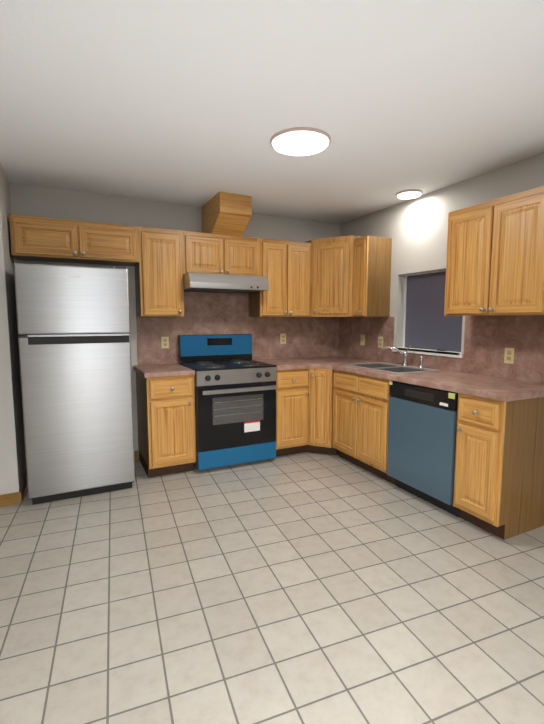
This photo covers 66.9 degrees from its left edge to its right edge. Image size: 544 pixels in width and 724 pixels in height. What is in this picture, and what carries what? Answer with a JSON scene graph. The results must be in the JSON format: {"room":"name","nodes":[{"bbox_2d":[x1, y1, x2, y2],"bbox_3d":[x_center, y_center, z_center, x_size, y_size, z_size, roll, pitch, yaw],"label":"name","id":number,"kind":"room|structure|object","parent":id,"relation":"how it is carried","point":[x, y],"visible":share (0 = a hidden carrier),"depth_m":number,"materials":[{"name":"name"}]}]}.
{"room":"kitchen","nodes":[
{"label":"kitchen","id":0,"kind":"room"},
{"bbox_2d":[0,163,25,494],"bbox_3d":[-2.716,-0.170,2.822,1.620,2.440,0.620,-3,7,-26],"label":"wall","id":1,"kind":"structure","parent":0,"point":[12,458],"depth_m":2.97,"materials":[{"name":"grey paint"}]},
{"bbox_2d":[12,471,26,504],"bbox_3d":[-1.990,0.967,3.279,0.041,0.085,0.612,-3,7,-26],"label":"baseboard","id":2,"kind":"structure","parent":1,"relation":"attached to","point":[17,496],"depth_m":3.03,"materials":[{"name":"brown wood"}]},
{"bbox_2d":[9,183,340,458],"bbox_3d":[-1.394,-0.277,3.866,5.120,2.440,0.100,-3,7,-26],"label":"wall","id":3,"kind":"structure","parent":0,"point":[34,201],"depth_m":3.81,"materials":[{"name":"grey paint"}]},
{"bbox_2d":[9,214,138,265],"bbox_3d":[-1.615,-0.996,3.429,0.934,0.300,0.348,-3,7,-26],"label":"upper cabinet","id":4,"kind":"object","parent":3,"relation":"attached to","point":[33,238],"visible":1,"depth_m":3.30,"materials":[{"name":"brown wood"}]},
{"bbox_2d":[134,450,137,459],"bbox_3d":[-1.707,0.916,3.771,0.924,0.085,0.011,-3,7,-26],"label":"baseboard","id":5,"kind":"structure","parent":3,"relation":"attached to","point":[135,452],"depth_m":3.96,"materials":[{"name":"brown wood"}]},
{"bbox_2d":[135,226,183,316],"bbox_3d":[-1.025,-0.797,3.741,0.378,0.760,0.348,-3,7,-26],"label":"upper cabinet","id":6,"kind":"object","parent":3,"relation":"attached to","point":[159,286],"visible":0.98,"depth_m":3.61,"materials":[{"name":"brown wood"}]},
{"bbox_2d":[182,231,259,275],"bbox_3d":[-0.513,-1.012,3.971,0.758,0.380,0.348,-3,7,-26],"label":"upper cabinet","id":7,"kind":"object","parent":3,"relation":"attached to","point":[210,253],"visible":0.9,"depth_m":3.83,"materials":[{"name":"brown wood"}]},
{"bbox_2d":[183,272,268,293],"bbox_3d":[-0.477,-0.745,3.925,0.754,0.140,0.511,-3,7,-26],"label":"range hood","id":8,"kind":"object","parent":7,"relation":"attached to","point":[215,283],"visible":0.83,"depth_m":3.72,"materials":[{"name":"silver metal"}]},
{"bbox_2d":[202,192,251,235],"bbox_3d":[-0.435,-1.348,3.868,0.300,0.308,0.540,-3,7,-26],"label":"vent duct","id":9,"kind":"object","parent":7,"relation":"on","point":[224,213],"visible":0.77,"depth_m":3.68,"materials":[{"name":"brown wood"}]},
{"bbox_2d":[136,292,338,364],"bbox_3d":[-0.241,-0.368,4.363,2.290,0.698,0.006,-3,7,-26],"label":"backsplash","id":10,"kind":"structure","parent":3,"relation":"attached to","point":[214,313],"depth_m":4.28,"materials":[{"name":"stone"}]},
{"bbox_2d":[161,337,168,347],"bbox_3d":[-1.034,-0.189,3.983,0.070,0.114,0.007,-3,7,-26],"label":"electrical outlet","id":11,"kind":"object","parent":10,"relation":"attached to","point":[164,342],"visible":1,"depth_m":3.98,"materials":[{"name":"beige plastic"}]},
{"bbox_2d":[280,334,285,343],"bbox_3d":[0.124,-0.257,4.547,0.070,0.114,0.007,-3,7,-26],"label":"electrical outlet","id":12,"kind":"object","parent":10,"relation":"attached to","point":[282,338],"visible":1,"depth_m":4.54,"materials":[{"name":"beige plastic"}]},
{"bbox_2d":[248,238,310,316],"bbox_3d":[0.093,-0.853,4.287,0.588,0.760,0.348,-3,7,-26],"label":"upper cabinet","id":13,"kind":"object","parent":3,"relation":"attached to","point":[285,267],"visible":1,"depth_m":4.16,"materials":[{"name":"brown wood"}]},
{"bbox_2d":[0,452,543,723],"bbox_3d":[-0.139,1.249,1.451,5.120,0.100,5.800,-3,7,-26],"label":"floor","id":14,"kind":"structure","parent":0,"point":[307,588],"depth_m":1.94,"materials":[{"name":"tile"}]},
{"bbox_2d":[13,263,134,504],"bbox_3d":[-1.563,0.132,3.324,0.735,1.737,0.744,-3,7,-26],"label":"fridge","id":15,"kind":"object","parent":14,"relation":"on","point":[73,327],"visible":1,"depth_m":3.00,"materials":[{"name":"grey metal"}]},
{"bbox_2d":[136,372,195,477],"bbox_3d":[-0.966,0.526,3.733,0.398,0.870,0.658,-3,7,-26],"label":"base cabinet","id":16,"kind":"object","parent":14,"relation":"on","point":[166,426],"visible":0.96,"depth_m":3.48,"materials":[{"name":"brown wood"}]},
{"bbox_2d":[133,364,194,377],"bbox_3d":[-0.980,0.072,3.692,0.418,0.040,0.635,-3,7,-26],"label":"countertop","id":17,"kind":"structure","parent":16,"relation":"on","point":[157,370],"depth_m":3.50,"materials":[{"name":"laminate"}]},
{"bbox_2d":[178,334,276,469],"bbox_3d":[-0.426,0.329,3.931,0.754,1.160,0.698,-3,7,-26],"label":"range","id":18,"kind":"object","parent":14,"relation":"on","point":[235,403],"visible":1,"depth_m":3.71,"materials":[{"name":"black metal"}]},
{"bbox_2d":[276,368,308,456],"bbox_3d":[0.072,0.473,4.239,0.387,0.870,0.658,-3,7,-26],"label":"base cabinet","id":19,"kind":"object","parent":14,"relation":"on","point":[292,411],"visible":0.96,"depth_m":3.97,"materials":[{"name":"brown wood"}]},
{"bbox_2d":[305,368,338,454],"bbox_3d":[0.610,0.454,4.424,0.795,0.870,0.799,-3,7,-26],"label":"base cabinet","id":20,"kind":"object","parent":14,"relation":"on","point":[320,411],"visible":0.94,"depth_m":3.99,"materials":[{"name":"brown wood"}]},
{"bbox_2d":[255,358,334,369],"bbox_3d":[0.175,0.028,4.122,0.510,0.039,0.877,-3,7,-26],"label":"countertop","id":21,"kind":"structure","parent":20,"relation":"on","point":[285,363],"depth_m":4.06,"materials":[{"name":"laminate"}]},
{"bbox_2d":[315,356,374,363],"bbox_3d":[0.714,0.001,4.385,0.390,0.039,0.877,-3,7,-26],"label":"countertop","id":22,"kind":"structure","parent":20,"relation":"on","point":[342,360],"depth_m":4.46,"materials":[{"name":"stone"}]},
{"bbox_2d":[299,357,543,401],"bbox_3d":[1.061,0.078,3.631,0.646,0.039,2.543,-3,7,-26],"label":"countertop","id":23,"kind":"structure","parent":20,"relation":"on","point":[498,389],"depth_m":2.84,"materials":[{"name":"laminate"}]},
{"bbox_2d":[344,362,441,373],"bbox_3d":[1.053,0.133,3.693,0.475,0.175,0.730,-3,7,-26],"label":"sink","id":24,"kind":"object","parent":23,"relation":"in","point":[390,368],"visible":0.29,"depth_m":3.70,"materials":[{"name":"silver metal"}]},
{"bbox_2d":[378,345,423,367],"bbox_3d":[1.171,-0.060,3.746,0.176,0.196,0.430,-3,7,-26],"label":"faucet","id":25,"kind":"object","parent":23,"relation":"on","point":[405,357],"visible":1,"depth_m":3.76,"materials":[{"name":"silver metal"}]},
{"bbox_2d":[332,370,394,483],"bbox_3d":[1.017,0.523,3.755,0.658,0.870,0.787,-3,7,-26],"label":"base cabinet","id":26,"kind":"object","parent":14,"relation":"on","point":[360,417],"visible":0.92,"depth_m":3.57,"materials":[{"name":"brown wood"}]},
{"bbox_2d":[387,381,459,517],"bbox_3d":[1.322,0.593,3.122,0.602,0.862,0.615,-3,7,-26],"label":"dishwasher","id":27,"kind":"object","parent":14,"relation":"on","point":[422,424],"visible":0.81,"depth_m":2.94,"materials":[{"name":"blue metal"}]},
{"bbox_2d":[453,393,543,539],"bbox_3d":[1.535,0.632,2.704,0.658,0.870,0.318,-3,7,-26],"label":"base cabinet","id":28,"kind":"object","parent":14,"relation":"on","point":[499,475],"visible":0.98,"depth_m":2.54,"materials":[{"name":"brown wood"}]},
{"bbox_2d":[0,0,543,223],"bbox_3d":[-0.139,-1.278,1.190,5.120,0.100,5.800,-3,7,-26],"label":"ceiling","id":29,"kind":"structure","parent":0,"point":[200,103],"depth_m":2.04,"materials":[{"name":"white paint"}]},
{"bbox_2d":[270,127,330,155],"bbox_3d":[0.176,-1.354,2.547,0.374,0.026,0.374,-3,7,-26],"label":"recessed light","id":30,"kind":"object","parent":29,"relation":"in","point":[299,141],"visible":0.98,"depth_m":2.49,"materials":[{"name":"beige plastic"}]},
{"bbox_2d":[396,189,422,198],"bbox_3d":[1.199,-1.463,3.600,0.224,0.026,0.224,-3,7,-26],"label":"recessed light","id":31,"kind":"object","parent":29,"relation":"in","point":[410,194],"visible":1,"depth_m":3.55,"materials":[{"name":"beige plastic"}]},
{"bbox_2d":[340,152,543,383],"bbox_3d":[2.056,-0.131,2.447,0.162,2.440,5.700,-3,7,-26],"label":"wall","id":32,"kind":"structure","parent":0,"point":[415,230],"depth_m":3.70,"materials":[{"name":"grey paint"}]},
{"bbox_2d":[306,235,362,316],"bbox_3d":[0.674,-0.882,4.391,0.589,0.795,0.668,-3,7,-26],"label":"upper cabinet","id":33,"kind":"object","parent":32,"relation":"attached to","point":[332,259],"visible":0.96,"depth_m":4.16,"materials":[{"name":"brown wood"}]},
{"bbox_2d":[352,236,391,316],"bbox_3d":[0.969,-0.831,4.066,0.348,0.760,0.199,-3,7,-26],"label":"upper cabinet","id":34,"kind":"object","parent":32,"relation":"attached to","point":[371,275],"visible":0.92,"depth_m":3.98,"materials":[{"name":"brown wood"}]},
{"bbox_2d":[338,315,543,383],"bbox_3d":[1.353,-0.183,3.736,0.006,0.458,2.552,-3,7,-26],"label":"backsplash","id":35,"kind":"structure","parent":32,"relation":"attached to","point":[488,340],"depth_m":3.20,"materials":[{"name":"stone"}]},
{"bbox_2d":[360,335,364,344],"bbox_3d":[0.982,-0.239,4.470,0.011,0.114,0.070,-3,7,-26],"label":"electrical outlet","id":36,"kind":"object","parent":35,"relation":"attached to","point":[362,340],"visible":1,"depth_m":4.47,"materials":[{"name":"beige plastic"}]},
{"bbox_2d":[378,337,382,347],"bbox_3d":[1.112,-0.203,4.213,0.007,0.114,0.070,-3,7,-26],"label":"electrical outlet","id":37,"kind":"object","parent":35,"relation":"attached to","point":[380,342],"visible":0.92,"depth_m":4.21,"materials":[{"name":"beige plastic"}]},
{"bbox_2d":[504,348,513,363],"bbox_3d":[1.719,-0.045,2.984,0.007,0.114,0.070,-3,7,-26],"label":"electrical outlet","id":38,"kind":"object","parent":35,"relation":"attached to","point":[509,356],"visible":1,"depth_m":2.98,"materials":[{"name":"beige plastic"}]},
{"bbox_2d":[444,186,543,315],"bbox_3d":[1.589,-0.701,2.810,0.348,0.760,0.755,-3,7,-26],"label":"upper cabinet","id":39,"kind":"object","parent":32,"relation":"attached to","point":[495,259],"visible":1,"depth_m":2.70,"materials":[{"name":"brown wood"}]}
]}

